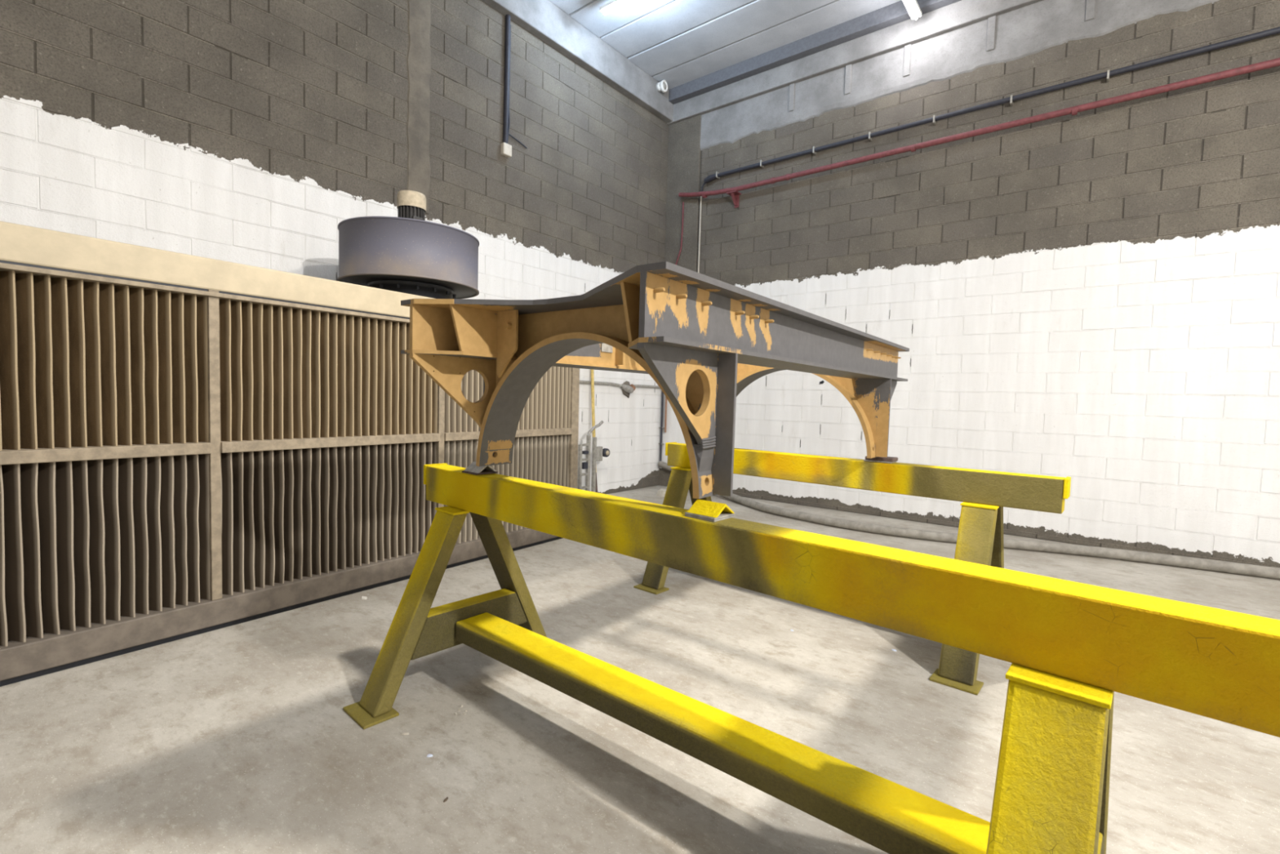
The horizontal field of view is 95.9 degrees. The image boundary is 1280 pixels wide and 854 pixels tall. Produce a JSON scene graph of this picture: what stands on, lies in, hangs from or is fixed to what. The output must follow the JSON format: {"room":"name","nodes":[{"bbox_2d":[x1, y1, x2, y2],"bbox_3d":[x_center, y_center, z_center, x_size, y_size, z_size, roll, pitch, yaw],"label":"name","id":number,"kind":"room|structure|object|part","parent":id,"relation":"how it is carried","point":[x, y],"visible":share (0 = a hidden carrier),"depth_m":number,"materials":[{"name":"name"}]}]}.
{"room":"workspace","nodes":[
{"label":"workspace","id":0,"kind":"room"},
{"bbox_2d":[0,0,668,493],"bbox_3d":[-3.201,-1.918,4.181,0.214,5.880,11.635,4,4,38],"label":"wall","id":1,"kind":"structure","parent":0,"point":[239,131],"depth_m":4.77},
{"bbox_2d":[500,142,511,157],"bbox_3d":[-1.422,-2.942,6.132,0.058,0.120,0.110,4,4,38],"label":"junction box","id":2,"kind":"object","parent":1,"relation":"attached to","point":[505,148],"visible":1,"depth_m":6.10,"materials":[{"name":"white plastic"}]},
{"bbox_2d":[502,14,527,148],"bbox_3d":[-1.323,-3.664,6.199,0.052,1.321,0.333,4,4,38],"label":"conduit","id":3,"kind":"object","parent":1,"relation":"attached to","point":[508,26],"visible":0.98,"depth_m":6.08,"materials":[{"name":"black plastic"}]},
{"bbox_2d":[480,0,673,123],"bbox_3d":[-3.096,-4.474,3.871,0.118,0.440,11.400,4,4,38],"label":"ceiling beam","id":4,"kind":"structure","parent":1,"relation":"attached to","point":[543,19],"depth_m":6.87,"materials":[{"name":"metal"}]},
{"bbox_2d":[579,380,660,397],"bbox_3d":[-0.435,-0.500,7.535,0.107,0.235,2.460,4,4,38],"label":"conduit","id":5,"kind":"object","parent":1,"relation":"attached to","point":[628,388],"visible":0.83,"depth_m":7.84,"materials":[{"name":"metal"}]},
{"bbox_2d":[0,484,1279,853],"bbox_3d":[0.860,1.372,1.041,10.808,0.200,11.635,4,4,38],"label":"floor","id":6,"kind":"structure","parent":0,"point":[240,738],"depth_m":2.21,"materials":[{"name":"concrete"}]},
{"bbox_2d":[0,221,579,686],"bbox_3d":[-2.205,0.062,3.915,1.006,1.964,4.255,4,4,35],"label":"panel wall","id":7,"kind":"structure","parent":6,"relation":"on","point":[190,445],"depth_m":3.01,"materials":[{"name":"metal"}]},
{"bbox_3d":[-2.668,0.125,2.506,0.116,0.057,1.323,4,4,35],"label":"rail","id":8,"kind":"part","parent":7,"relation":"part of","materials":[{"name":"wood"}]},
{"bbox_3d":[-1.824,-0.709,3.617,0.114,0.022,4.255,4,4,35],"label":"rail","id":9,"kind":"part","parent":7,"relation":"part of","materials":[{"name":"wood"}]},
{"bbox_3d":[-2.276,0.103,3.067,0.100,1.635,0.047,4,4,35],"label":"post","id":10,"kind":"part","parent":7,"relation":"part of","materials":[{"name":"metal"}]},
{"bbox_3d":[-1.807,-0.813,3.602,0.028,0.164,4.255,4,4,35],"label":"header panel","id":11,"kind":"part","parent":7,"relation":"part of","materials":[{"name":"beige wood"}]},
{"bbox_3d":[-1.875,1.050,3.710,0.080,0.030,4.215,4,4,35],"label":"foot rail","id":12,"kind":"part","parent":7,"relation":"part of","materials":[{"name":"wood"}]},
{"bbox_3d":[-1.867,0.089,3.625,0.116,0.057,1.336,4,4,35],"label":"rail","id":13,"kind":"part","parent":7,"relation":"part of","materials":[{"name":"wood"}]},
{"bbox_2d":[337,190,479,298],"bbox_3d":[-1.763,-1.368,4.449,1.014,0.857,1.014,4,4,38],"label":"fan","id":14,"kind":"object","parent":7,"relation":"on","point":[408,253],"visible":0.79,"depth_m":4.07,"materials":[{"name":"grey metal"}]},
{"bbox_3d":[-1.758,-1.572,4.439,0.196,0.215,0.195,4,4,38],"label":"motor","id":15,"kind":"part","parent":14,"relation":"part of","materials":[{"name":"black metal"}]},
{"bbox_3d":[-1.471,0.067,4.191,0.100,1.635,0.046,4,4,35],"label":"post","id":16,"kind":"part","parent":7,"relation":"part of","materials":[{"name":"metal"}]},
{"bbox_3d":[-1.056,0.053,4.757,0.116,0.057,1.358,4,4,35],"label":"rail","id":17,"kind":"part","parent":7,"relation":"part of","materials":[{"name":"wood"}]},
{"bbox_3d":[-0.639,0.030,5.352,0.100,1.635,0.095,4,4,35],"label":"post","id":18,"kind":"part","parent":7,"relation":"part of","materials":[{"name":"wood"}]},
{"bbox_2d":[577,420,609,492],"bbox_3d":[-0.591,0.422,7.134,0.170,1.005,0.495,4,4,38],"label":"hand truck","id":19,"kind":"object","parent":6,"relation":"on","point":[597,452],"visible":0.81,"depth_m":7.05,"materials":[{"name":"metal"}]},
{"bbox_3d":[-0.548,0.025,7.111,0.041,0.208,0.248,4,4,44],"label":"handle","id":20,"kind":"part","parent":19,"relation":"part of","materials":[{"name":"metal"}]},
{"bbox_3d":[-0.525,0.333,7.184,0.060,0.180,0.120,4,4,38],"label":"bracket plate","id":21,"kind":"part","parent":19,"relation":"part of","materials":[{"name":"grey metal"}]},
{"bbox_2d":[591,368,597,492],"bbox_3d":[-0.577,-0.057,7.264,0.040,1.956,0.274,0,3,-31],"label":"leaning pole","id":22,"kind":"object","parent":6,"relation":"on","point":[592,370],"visible":0.32,"depth_m":7.27,"materials":[{"name":"wood"}]},
{"bbox_2d":[655,488,666,497],"bbox_3d":[0.344,0.875,7.678,0.274,0.095,0.146,3,3,24],"label":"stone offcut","id":23,"kind":"object","parent":6,"relation":"on","point":[661,492],"visible":0.44,"depth_m":7.65,"materials":[{"name":"white stone"}]},
{"bbox_2d":[342,462,1279,853],"bbox_3d":[0.084,0.734,1.830,2.959,0.954,0.980,4,4,42],"label":"sawhorse","id":24,"kind":"object","parent":6,"relation":"on","point":[1069,645],"visible":0.99,"depth_m":1.38,"materials":[{"name":"yellow paint"}]},
{"bbox_3d":[-1.088,1.149,2.333,0.202,0.012,0.140,4,4,42],"label":"plate","id":25,"kind":"part","parent":24,"relation":"part of","materials":[{"name":"yellow paint"}]},
{"bbox_3d":[-0.955,0.756,2.450,0.152,0.769,0.405,4,4,42],"label":"leg","id":26,"kind":"part","parent":24,"relation":"part of","materials":[{"name":"yellow paint"}]},
{"bbox_3d":[-0.991,0.226,2.796,0.018,0.095,0.117,4,4,42],"label":"plate","id":27,"kind":"part","parent":24,"relation":"part of","materials":[{"name":"yellow paint"}]},
{"bbox_3d":[-0.833,0.369,2.556,0.159,0.010,0.078,4,4,42],"label":"cap plate","id":28,"kind":"part","parent":24,"relation":"part of","materials":[{"name":"yellow paint"}]},
{"bbox_2d":[462,461,497,475],"bbox_3d":[-0.706,0.179,2.545,0.118,0.046,0.108,4,4,42],"label":"steel packer","id":29,"kind":"object","parent":24,"relation":"on","point":[472,468],"visible":0.94,"depth_m":2.52,"materials":[{"name":"grey metal"}]},
{"bbox_3d":[-0.629,0.746,2.812,0.152,0.769,0.405,4,4,42],"label":"leg","id":30,"kind":"part","parent":24,"relation":"part of","materials":[{"name":"yellow paint"}]},
{"bbox_2d":[684,498,734,521],"bbox_3d":[0.210,0.245,1.723,0.108,0.046,0.108,4,4,42],"label":"steel packer","id":31,"kind":"object","parent":24,"relation":"on","point":[712,511],"visible":1,"depth_m":1.70,"materials":[{"name":"yellow paint"}]},
{"bbox_3d":[0.670,0.873,0.987,0.152,0.769,0.405,4,4,42],"label":"leg","id":32,"kind":"part","parent":24,"relation":"part of","materials":[{"name":"yellow paint"}]},
{"bbox_3d":[0.792,0.486,1.093,0.159,0.010,0.078,4,4,42],"label":"cap plate","id":33,"kind":"part","parent":24,"relation":"part of","materials":[{"name":"yellow paint"}]},
{"bbox_3d":[0.996,0.863,1.349,0.152,0.769,0.405,4,4,42],"label":"leg","id":34,"kind":"part","parent":24,"relation":"part of","materials":[{"name":"yellow paint"}]},
{"bbox_2d":[633,441,1071,694],"bbox_3d":[1.115,0.664,3.537,2.401,0.974,0.910,4,4,41],"label":"sawhorse","id":35,"kind":"object","parent":6,"relation":"on","point":[984,495],"visible":0.48,"depth_m":3.05,"materials":[{"name":"yellow paint"}]},
{"bbox_3d":[0.078,1.099,3.939,0.202,0.012,0.140,4,4,41],"label":"plate","id":36,"kind":"part","parent":35,"relation":"part of","materials":[{"name":"yellow paint"}]},
{"bbox_2d":[400,261,909,498],"bbox_3d":[0.357,-0.154,2.841,1.209,0.641,2.589,4,4,37],"label":"frame","id":37,"kind":"object","parent":35,"relation":"on","point":[702,339],"visible":1,"depth_m":2.13,"materials":[{"name":"grey paint"}]},
{"bbox_3d":[-0.733,-0.136,2.287,0.022,0.283,0.380,4,4,37],"label":"gusset plate","id":38,"kind":"part","parent":37,"relation":"part of","materials":[{"name":"orange paint"}]},
{"bbox_3d":[-0.648,-0.066,2.471,0.065,0.437,0.012,4,4,37],"label":"column plate","id":39,"kind":"part","parent":37,"relation":"part of","materials":[{"name":"orange paint"}]},
{"bbox_3d":[-0.525,-0.239,2.250,0.094,0.093,0.010,4,4,37],"label":"bracket plate","id":40,"kind":"part","parent":37,"relation":"part of","materials":[{"name":"orange paint"}]},
{"bbox_3d":[-0.514,-0.367,2.238,0.112,0.164,0.010,4,4,37],"label":"stiffener plate","id":41,"kind":"part","parent":37,"relation":"part of","materials":[{"name":"orange paint"}]},
{"bbox_3d":[-0.160,-0.386,2.792,0.006,0.050,0.080,4,4,37],"label":"plate","id":42,"kind":"part","parent":37,"relation":"part of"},
{"bbox_3d":[0.366,-0.465,2.826,1.209,0.018,2.586,4,4,37],"label":"plate","id":43,"kind":"part","parent":37,"relation":"part of","materials":[{"name":"grey paint"}]},
{"bbox_3d":[0.113,-0.081,1.645,0.022,0.282,0.380,4,4,37],"label":"gusset plate","id":44,"kind":"part","parent":37,"relation":"part of","materials":[{"name":"grey paint"}]},
{"bbox_3d":[0.263,-0.007,1.781,0.065,0.437,0.012,4,4,37],"label":"column plate","id":45,"kind":"part","parent":37,"relation":"part of","materials":[{"name":"grey paint"}]},
{"bbox_3d":[1.359,-0.051,3.222,0.065,0.437,0.012,4,4,37],"label":"column plate","id":46,"kind":"part","parent":37,"relation":"part of","materials":[{"name":"orange paint"}]},
{"bbox_3d":[1.448,-0.135,3.399,0.022,0.282,0.380,4,4,37],"label":"gusset plate","id":47,"kind":"part","parent":37,"relation":"part of","materials":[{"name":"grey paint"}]},
{"bbox_3d":[0.197,0.695,4.045,0.152,0.789,0.372,4,4,41],"label":"leg","id":48,"kind":"part","parent":35,"relation":"part of","materials":[{"name":"yellow paint"}]},
{"bbox_3d":[0.231,0.162,4.300,0.018,0.095,0.117,4,4,41],"label":"plate","id":49,"kind":"part","parent":35,"relation":"part of","materials":[{"name":"yellow paint"}]},
{"bbox_3d":[0.305,0.299,4.140,0.159,0.010,0.078,4,4,41],"label":"cap plate","id":50,"kind":"part","parent":35,"relation":"part of","materials":[{"name":"yellow paint"}]},
{"bbox_3d":[0.493,0.685,4.387,0.152,0.789,0.372,4,4,41],"label":"leg","id":51,"kind":"part","parent":35,"relation":"part of","materials":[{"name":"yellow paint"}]},
{"bbox_2d":[863,456,897,462],"bbox_3d":[1.381,0.184,3.305,0.158,0.028,0.108,4,4,41],"label":"steel packer","id":52,"kind":"object","parent":35,"relation":"on","point":[882,460],"visible":0.91,"depth_m":3.26,"materials":[{"name":"grey metal"}]},
{"bbox_3d":[1.490,1.197,2.717,0.202,0.012,0.140,4,4,41],"label":"plate","id":53,"kind":"part","parent":35,"relation":"part of","materials":[{"name":"yellow paint"}]},
{"bbox_3d":[1.609,0.794,2.824,0.152,0.789,0.372,4,4,41],"label":"leg","id":54,"kind":"part","parent":35,"relation":"part of","materials":[{"name":"yellow paint"}]},
{"bbox_3d":[1.718,0.398,2.918,0.159,0.010,0.078,4,4,41],"label":"cap plate","id":55,"kind":"part","parent":35,"relation":"part of","materials":[{"name":"yellow paint"}]},
{"bbox_3d":[1.905,0.784,3.165,0.152,0.789,0.372,4,4,41],"label":"leg","id":56,"kind":"part","parent":35,"relation":"part of","materials":[{"name":"yellow paint"}]},
{"bbox_3d":[2.031,0.288,2.743,0.018,0.095,0.117,4,4,41],"label":"plate","id":57,"kind":"part","parent":35,"relation":"part of","materials":[{"name":"yellow paint"}]},
{"bbox_2d":[657,460,1279,579],"bbox_3d":[4.061,0.967,4.999,10.370,0.372,0.980,4,4,38],"label":"hose","id":58,"kind":"object","parent":6,"relation":"on","point":[1246,569],"visible":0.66,"depth_m":5.19,"materials":[{"name":"rubber"}]},
{"bbox_2d":[549,0,901,89],"bbox_3d":[1.013,-4.476,0.745,10.808,0.204,11.635,4,4,38],"label":"ceiling","id":59,"kind":"structure","parent":0,"point":[677,42],"depth_m":6.75,"materials":[{"name":"metal"}]},
{"bbox_2d":[599,0,634,15],"bbox_3d":[-0.015,-4.554,5.954,1.000,0.222,0.100,4,4,38],"label":"ceiling light","id":60,"kind":"object","parent":59,"relation":"hanging from","point":[613,5],"visible":1,"depth_m":6.15,"materials":[{"name":"white plastic"}]},
{"bbox_2d":[656,80,667,93],"bbox_3d":[0.306,-4.687,7.948,0.108,0.150,0.142,4,4,38],"label":"ceiling sensor","id":61,"kind":"object","parent":59,"relation":"attached to","point":[662,86],"visible":1,"depth_m":7.91,"materials":[{"name":"white plastic"}]},
{"bbox_2d":[902,0,921,20],"bbox_3d":[2.755,-4.427,5.859,0.100,0.322,0.520,4,4,38],"label":"ceiling light","id":62,"kind":"object","parent":59,"relation":"hanging from","point":[912,6],"visible":1,"depth_m":5.92,"materials":[{"name":"white plastic"}]},
{"bbox_2d":[697,0,1279,568],"bbox_3d":[4.577,-1.771,5.295,10.614,5.880,0.203,4,4,38],"label":"wall","id":63,"kind":"structure","parent":0,"point":[1091,297],"depth_m":5.58,"materials":[{"name":"brick"}]},
{"bbox_2d":[657,391,664,461],"bbox_3d":[0.326,-0.079,8.549,0.090,1.190,0.046,4,4,38],"label":"conduit","id":64,"kind":"object","parent":63,"relation":"attached to","point":[661,427],"visible":0.79,"depth_m":8.54,"materials":[{"name":"black plastic"}]},
{"bbox_2d":[664,396,666,432],"bbox_3d":[0.428,-0.202,8.442,0.148,0.572,0.028,4,4,38],"label":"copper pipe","id":65,"kind":"object","parent":63,"relation":"attached to","point":[665,416],"visible":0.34,"depth_m":8.47,"materials":[{"name":"metal"}]},
{"bbox_2d":[675,201,684,264],"bbox_3d":[0.517,-2.261,8.326,0.204,1.900,0.028,4,4,35],"label":"hose","id":66,"kind":"object","parent":63,"relation":"hanging from","point":[682,215],"visible":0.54,"depth_m":8.24,"materials":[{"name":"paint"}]},
{"bbox_2d":[658,115,701,486],"bbox_3d":[0.571,-1.740,8.353,0.554,5.260,0.040,4,4,38],"label":"pillar","id":67,"kind":"structure","parent":63,"relation":"attached to","point":[683,175],"depth_m":8.27,"materials":[{"name":"grey concrete"}]},
{"bbox_2d":[697,196,702,272],"bbox_3d":[0.818,-1.978,8.132,0.029,2.570,0.020,4,4,38],"label":"conduit","id":68,"kind":"object","parent":63,"relation":"attached to","point":[700,197],"visible":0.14,"depth_m":8.09,"materials":[{"name":"plastic"}]},
{"bbox_2d":[668,0,961,104],"bbox_3d":[4.546,-4.433,4.942,10.500,0.190,0.120,4,4,38],"label":"trim","id":69,"kind":"structure","parent":63,"relation":"attached to","point":[893,14],"depth_m":6.93,"materials":[{"name":"metal"}]},
{"bbox_2d":[666,0,1043,125],"bbox_3d":[4.561,-4.329,5.065,10.618,0.450,0.085,4,4,38],"label":"ceiling beam","id":70,"kind":"structure","parent":63,"relation":"attached to","point":[962,13],"depth_m":6.69,"materials":[{"name":"metal"}]},
{"bbox_2d":[788,0,1095,111],"bbox_3d":[3.056,-4.040,6.302,3.020,0.330,0.040,4,4,38],"label":"trim","id":71,"kind":"structure","parent":63,"relation":"attached to","point":[1090,4],"depth_m":6.35,"materials":[{"name":"concrete"}]},
{"bbox_2d":[700,0,1219,150],"bbox_3d":[4.784,-3.833,4.938,10.060,0.537,0.028,4,4,38],"label":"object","id":72,"kind":"structure","parent":63,"relation":"attached to","point":[1035,28],"depth_m":6.17,"materials":[{"name":"concrete"}]},
{"bbox_2d":[678,57,1279,208],"bbox_3d":[3.651,-2.951,5.771,7.876,0.339,0.154,4,4,38],"label":"pipe","id":73,"kind":"object","parent":63,"relation":"attached to","point":[733,192],"visible":1,"depth_m":5.68,"materials":[{"name":"metal"}]},
{"bbox_2d":[701,26,1279,191],"bbox_3d":[3.465,-3.197,5.955,6.722,0.246,0.088,4,4,38],"label":"pipe","id":74,"kind":"object","parent":63,"relation":"attached to","point":[1271,32],"visible":0.96,"depth_m":5.70,"materials":[{"name":"plastic"}]}
]}

